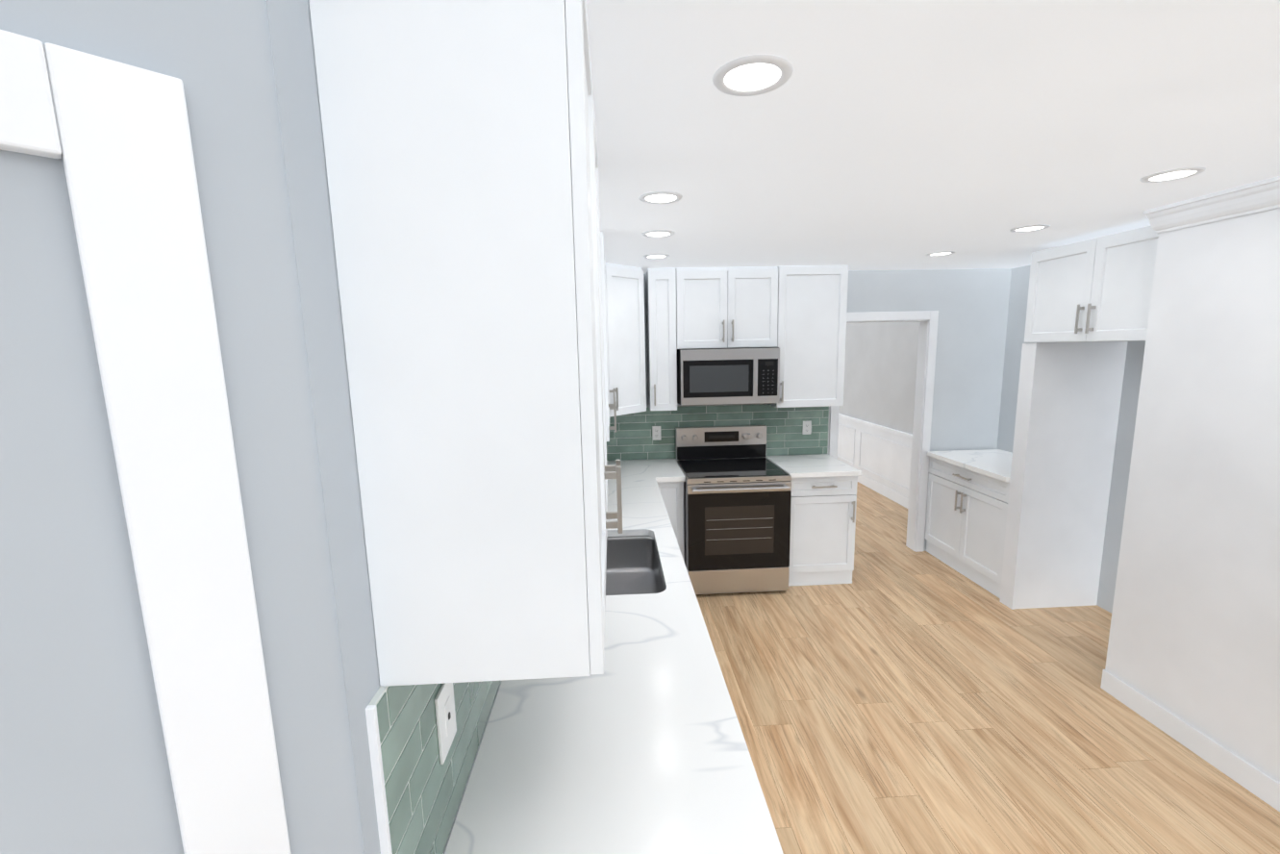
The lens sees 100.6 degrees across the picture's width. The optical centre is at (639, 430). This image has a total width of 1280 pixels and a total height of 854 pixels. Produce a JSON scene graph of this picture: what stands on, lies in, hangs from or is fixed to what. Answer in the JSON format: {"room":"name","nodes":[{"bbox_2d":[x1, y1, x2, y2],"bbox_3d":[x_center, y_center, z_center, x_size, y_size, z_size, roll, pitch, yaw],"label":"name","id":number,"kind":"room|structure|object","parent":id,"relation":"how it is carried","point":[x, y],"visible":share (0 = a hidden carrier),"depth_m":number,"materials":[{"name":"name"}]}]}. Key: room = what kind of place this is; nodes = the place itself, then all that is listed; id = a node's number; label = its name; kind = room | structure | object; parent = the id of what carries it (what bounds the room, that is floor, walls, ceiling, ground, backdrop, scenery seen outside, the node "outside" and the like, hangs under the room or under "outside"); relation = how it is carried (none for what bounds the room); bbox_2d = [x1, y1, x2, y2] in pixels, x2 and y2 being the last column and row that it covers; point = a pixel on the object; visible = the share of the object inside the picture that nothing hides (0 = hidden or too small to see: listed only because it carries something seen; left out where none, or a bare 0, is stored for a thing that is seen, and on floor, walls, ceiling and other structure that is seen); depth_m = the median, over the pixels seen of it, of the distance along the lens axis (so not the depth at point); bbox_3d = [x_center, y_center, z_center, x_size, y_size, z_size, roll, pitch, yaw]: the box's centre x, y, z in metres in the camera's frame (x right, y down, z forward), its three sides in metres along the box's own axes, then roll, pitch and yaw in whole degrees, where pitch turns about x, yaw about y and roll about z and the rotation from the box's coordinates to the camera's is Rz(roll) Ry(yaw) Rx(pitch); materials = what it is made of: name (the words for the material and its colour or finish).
{"room":"kitchen","nodes":[
{"label":"kitchen","id":0,"kind":"room"},
{"bbox_2d":[0,0,363,853],"bbox_3d":[-1.659,0.760,-0.595,0.120,2.440,3.700,7,12,42],"label":"wall","id":1,"kind":"structure","parent":0,"point":[83,760],"depth_m":0.53,"materials":[{"name":"paint"}]},
{"bbox_2d":[0,29,291,853],"bbox_3d":[-0.762,0.769,0.305,0.020,2.110,1.015,7,12,42],"label":"door frame","id":2,"kind":"structure","parent":1,"relation":"attached to","point":[115,136],"depth_m":0.52,"materials":[{"name":"paint"}]},
{"bbox_2d":[265,0,501,853],"bbox_3d":[-0.537,0.237,2.630,0.122,2.440,3.885,-2,9,-3],"label":"wall","id":3,"kind":"structure","parent":0,"point":[293,67],"depth_m":0.66,"materials":[{"name":"paint"}]},
{"bbox_2d":[368,680,500,853],"bbox_3d":[-0.468,0.322,2.604,0.012,0.446,3.702,-2,9,-3],"label":"tile backsplash","id":4,"kind":"structure","parent":3,"relation":"attached to","point":[424,788],"depth_m":0.92,"materials":[{"name":"green tile"}]},
{"bbox_2d":[434,682,456,764],"bbox_3d":[-0.373,0.553,1.030,0.010,0.135,0.090,-2,9,-3],"label":"electrical outlet","id":5,"kind":"object","parent":4,"relation":"attached to","point":[445,713],"visible":0.85,"depth_m":1.01,"materials":[{"name":"white plastic"}]},
{"bbox_2d":[308,0,622,686],"bbox_3d":[-0.235,-0.235,1.193,0.367,1.076,0.984,-2,9,-3],"label":"upper cabinet","id":6,"kind":"object","parent":3,"relation":"attached to","point":[461,149],"visible":1,"depth_m":0.71,"materials":[{"name":"paint"}]},
{"bbox_2d":[365,406,829,853],"bbox_3d":[0.620,0.291,2.658,0.015,0.446,4.319,3,10,27],"label":"trim","id":7,"kind":"structure","parent":3,"relation":"attached to","point":[372,725],"depth_m":0.75,"materials":[{"name":"paint"}]},
{"bbox_2d":[600,231,616,441],"bbox_3d":[-0.329,-0.506,2.954,0.367,1.076,0.490,-2,9,-3],"label":"upper cabinet","id":8,"kind":"object","parent":3,"relation":"attached to","point":[607,404],"visible":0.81,"depth_m":2.75,"materials":[{"name":"paint"}]},
{"bbox_2d":[604,261,615,409],"bbox_3d":[-0.356,-0.585,3.466,0.367,1.076,0.538,-2,9,-3],"label":"upper cabinet","id":9,"kind":"object","parent":3,"relation":"attached to","point":[612,408],"visible":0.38,"depth_m":3.71,"materials":[{"name":"paint"}]},
{"bbox_2d":[605,262,646,416],"bbox_3d":[-0.266,-0.675,4.040,0.607,1.076,0.609,-2,9,-3],"label":"upper cabinet","id":10,"kind":"object","parent":3,"relation":"attached to","point":[625,313],"visible":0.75,"depth_m":3.89,"materials":[{"name":"paint"}]},
{"bbox_2d":[625,268,1011,551],"bbox_3d":[1.271,-0.102,4.580,3.940,2.440,0.120,-2,9,-3],"label":"wall","id":11,"kind":"structure","parent":0,"point":[971,306],"depth_m":4.49,"materials":[{"name":"paint"}]},
{"bbox_2d":[645,267,677,410],"bbox_3d":[0.166,-0.706,4.180,0.208,1.076,0.367,-2,9,-3],"label":"upper cabinet","id":12,"kind":"object","parent":11,"relation":"attached to","point":[661,333],"visible":1,"depth_m":4.05,"materials":[{"name":"paint"}]},
{"bbox_2d":[606,403,828,460],"bbox_3d":[0.525,0.009,4.491,2.169,0.446,0.012,-2,9,-3],"label":"tile backsplash","id":13,"kind":"structure","parent":11,"relation":"attached to","point":[631,439],"depth_m":4.48,"materials":[{"name":"green tile"}]},
{"bbox_2d":[652,426,661,440],"bbox_3d":[0.140,0.020,4.462,0.074,0.118,0.008,-2,9,-3],"label":"electrical outlet plate","id":14,"kind":"object","parent":13,"relation":"attached to","point":[656,433],"visible":1,"depth_m":4.46,"materials":[{"name":"white plastic"}]},
{"bbox_2d":[802,420,811,434],"bbox_3d":[1.421,-0.026,4.522,0.074,0.118,0.008,-2,9,-3],"label":"electrical outlet plate","id":15,"kind":"object","parent":13,"relation":"attached to","point":[807,428],"visible":1,"depth_m":4.52,"materials":[{"name":"white plastic"}]},
{"bbox_2d":[675,266,778,349],"bbox_3d":[0.656,-0.954,4.168,0.774,0.604,0.367,-2,9,-3],"label":"upper cabinet","id":16,"kind":"object","parent":11,"relation":"attached to","point":[735,307],"visible":0.98,"depth_m":4.03,"materials":[{"name":"paint"}]},
{"bbox_2d":[677,347,779,405],"bbox_3d":[0.678,-0.436,4.223,0.756,0.431,0.419,-2,9,-3],"label":"over-the-range microwave","id":17,"kind":"object","parent":16,"relation":"attached to","point":[724,376],"visible":1,"depth_m":4.03,"materials":[{"name":"silver metal"}]},
{"bbox_2d":[766,265,848,407],"bbox_3d":[1.317,-0.739,4.236,0.533,1.076,0.367,-2,9,-3],"label":"upper cabinet","id":18,"kind":"object","parent":11,"relation":"attached to","point":[812,320],"visible":0.96,"depth_m":4.10,"materials":[{"name":"paint"}]},
{"bbox_2d":[828,310,938,552],"bbox_3d":[2.064,0.041,4.644,0.890,2.104,0.158,-2,9,-3],"label":"door frame","id":19,"kind":"structure","parent":11,"relation":"attached to","point":[928,320],"depth_m":4.57,"materials":[{"name":"paint"}]},
{"bbox_2d":[838,321,919,434],"bbox_3d":[3.020,-0.453,6.610,0.120,2.440,3.810,-2,9,-3],"label":"wall","id":20,"kind":"structure","parent":0,"point":[880,370],"depth_m":6.50,"materials":[{"name":"paint"}]},
{"bbox_2d":[857,474,908,508],"bbox_3d":[2.976,0.692,6.784,0.016,0.125,3.810,-2,9,-3],"label":"baseboard","id":21,"kind":"structure","parent":20,"relation":"attached to","point":[891,494],"depth_m":6.47,"materials":[{"name":"paint"}]},
{"bbox_2d":[586,0,1279,273],"bbox_3d":[-0.019,-1.104,2.919,6.620,0.100,10.820,-2,9,-3],"label":"ceiling","id":22,"kind":"structure","parent":0,"point":[889,135],"depth_m":1.46,"materials":[{"name":"paint"}]},
{"bbox_2d":[643,253,669,259],"bbox_3d":[0.106,-1.138,3.477,0.176,0.006,0.176,-2,9,-3],"label":"recessed light","id":23,"kind":"object","parent":22,"relation":"in","point":[657,256],"visible":1,"depth_m":3.46,"materials":[{"name":"paint"}]},
{"bbox_2d":[641,229,675,237],"bbox_3d":[0.096,-1.031,2.788,0.176,0.006,0.176,-2,9,-3],"label":"recessed light","id":24,"kind":"object","parent":22,"relation":"in","point":[658,234],"visible":1,"depth_m":2.77,"materials":[{"name":"paint"}]},
{"bbox_2d":[638,191,682,204],"bbox_3d":[0.083,-0.927,2.120,0.176,0.006,0.176,-2,9,-3],"label":"recessed light","id":25,"kind":"object","parent":22,"relation":"in","point":[661,197],"visible":1,"depth_m":2.11,"materials":[{"name":"paint"}]},
{"bbox_2d":[712,54,793,96],"bbox_3d":[0.250,-0.786,1.182,0.176,0.006,0.176,-2,9,-3],"label":"recessed light","id":26,"kind":"object","parent":22,"relation":"in","point":[751,75],"visible":1,"depth_m":1.17,"materials":[{"name":"paint"}]},
{"bbox_2d":[926,250,954,256],"bbox_3d":[2.035,-1.197,3.600,0.176,0.006,0.176,-2,9,-3],"label":"recessed light","id":27,"kind":"object","parent":22,"relation":"in","point":[941,253],"visible":1,"depth_m":3.58,"materials":[{"name":"paint"}]},
{"bbox_2d":[1009,224,1050,232],"bbox_3d":[2.087,-1.082,2.847,0.176,0.006,0.176,-2,9,-3],"label":"recessed light","id":28,"kind":"object","parent":22,"relation":"in","point":[1029,228],"visible":1,"depth_m":2.84,"materials":[{"name":"paint"}]},
{"bbox_2d":[1139,166,1206,182],"bbox_3d":[1.964,-0.942,1.962,0.176,0.006,0.176,-2,9,-3],"label":"recessed light","id":29,"kind":"object","parent":22,"relation":"in","point":[1172,174],"visible":1,"depth_m":1.95,"materials":[{"name":"paint"}]},
{"bbox_2d":[695,481,1279,853],"bbox_3d":[0.033,1.386,3.305,6.620,0.060,10.820,-2,9,-3],"label":"floor","id":30,"kind":"structure","parent":0,"point":[897,695],"depth_m":2.57,"materials":[{"name":"brown wood"}]},
{"bbox_2d":[657,481,684,561],"bbox_3d":[0.204,0.756,4.285,0.230,0.875,0.608,-2,9,-3],"label":"base cabinet","id":31,"kind":"object","parent":30,"relation":"on","point":[672,494],"visible":0.21,"depth_m":3.96,"materials":[{"name":"paint"}]},
{"bbox_2d":[675,425,791,594],"bbox_3d":[0.708,0.603,4.199,0.760,1.184,0.778,-2,9,-3],"label":"electric range","id":32,"kind":"object","parent":30,"relation":"on","point":[737,501],"visible":0.96,"depth_m":3.91,"materials":[{"name":"silver metal"}]},
{"bbox_2d":[788,476,857,586],"bbox_3d":[1.364,0.727,4.322,0.533,0.875,0.647,-2,9,-3],"label":"base cabinet","id":33,"kind":"object","parent":30,"relation":"on","point":[822,530],"visible":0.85,"depth_m":4.05,"materials":[{"name":"paint"}]},
{"bbox_2d":[766,453,861,477],"bbox_3d":[1.357,0.276,4.247,0.551,0.037,0.634,-2,9,-3],"label":"countertop","id":34,"kind":"structure","parent":33,"relation":"on","point":[810,465],"depth_m":4.12,"materials":[{"name":"stone"}]},
{"bbox_2d":[924,456,1009,598],"bbox_3d":[2.837,0.710,4.235,0.647,0.875,0.963,-2,9,-3],"label":"base cabinet","id":35,"kind":"object","parent":30,"relation":"on","point":[966,520],"visible":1,"depth_m":4.15,"materials":[{"name":"paint"}]},
{"bbox_2d":[927,449,1012,482],"bbox_3d":[2.830,0.259,4.156,0.644,0.037,0.949,-2,9,-3],"label":"countertop","id":36,"kind":"structure","parent":35,"relation":"on","point":[995,464],"depth_m":4.23,"materials":[{"name":"stone"}]},
{"bbox_3d":[-0.123,1.040,2.497,0.647,0.875,0.933,-2,9,-3],"label":"base cabinet","id":37,"kind":"object","parent":30,"relation":"on","visible":0},
{"bbox_2d":[444,458,783,853],"bbox_3d":[-0.030,0.550,2.661,0.853,0.037,3.704,-2,9,-3],"label":"countertop","id":38,"kind":"structure","parent":37,"relation":"on","point":[639,746],"depth_m":1.25,"materials":[{"name":"stone"}]},
{"bbox_2d":[605,535,665,595],"bbox_3d":[-0.109,0.708,2.423,0.436,0.194,0.776,-2,9,-3],"label":"undermount sink","id":39,"kind":"object","parent":38,"relation":"in","point":[633,565],"visible":0.21,"depth_m":2.78,"materials":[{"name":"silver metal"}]},
{"bbox_2d":[999,340,1128,609],"bbox_3d":[2.871,0.321,3.626,0.618,1.829,0.120,-2,9,-3],"label":"wall","id":40,"kind":"structure","parent":0,"point":[1067,410],"depth_m":3.57,"materials":[{"name":"paint"}]},
{"bbox_2d":[996,264,1145,612],"bbox_3d":[3.353,0.351,1.371,0.120,2.440,6.570,-2,9,-3],"label":"wall","id":41,"kind":"structure","parent":0,"point":[1015,341],"depth_m":3.62,"materials":[{"name":"paint"}]},
{"bbox_2d":[1024,225,1158,342],"bbox_3d":[2.842,-0.801,3.017,0.664,0.572,0.933,-2,9,-3],"label":"upper cabinet","id":42,"kind":"object","parent":41,"relation":"attached to","point":[1096,289],"visible":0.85,"depth_m":2.98,"materials":[{"name":"paint"}]},
{"bbox_2d":[1104,207,1279,781],"bbox_3d":[2.874,0.268,1.972,0.768,2.440,1.430,-2,9,-3],"label":"wall","id":43,"kind":"structure","parent":0,"point":[1194,636],"depth_m":2.30,"materials":[{"name":"paint"}]},
{"bbox_2d":[1100,669,1279,811],"bbox_3d":[2.506,1.430,2.131,0.016,0.110,1.430,-2,9,-3],"label":"baseboard","id":44,"kind":"structure","parent":43,"relation":"attached to","point":[1260,784],"depth_m":2.37,"materials":[{"name":"paint"}]},
{"bbox_2d":[1143,175,1279,233],"bbox_3d":[2.443,-0.873,1.795,0.042,0.111,1.474,-2,9,-3],"label":"crown molding","id":45,"kind":"structure","parent":43,"relation":"attached to","point":[1263,195],"depth_m":2.19,"materials":[{"name":"paint"}]},
{"bbox_3d":[-0.320,-0.359,6.447,0.120,2.440,3.810,-2,9,-3],"label":"wall","id":46,"kind":"structure","parent":0,"visible":0},
{"bbox_2d":[837,413,912,497],"bbox_3d":[2.960,0.275,6.718,0.027,0.717,3.807,-2,9,-3],"label":"wainscoting","id":47,"kind":"structure","parent":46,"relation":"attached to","point":[880,454],"depth_m":6.56,"materials":[{"name":"paint"}]}
]}

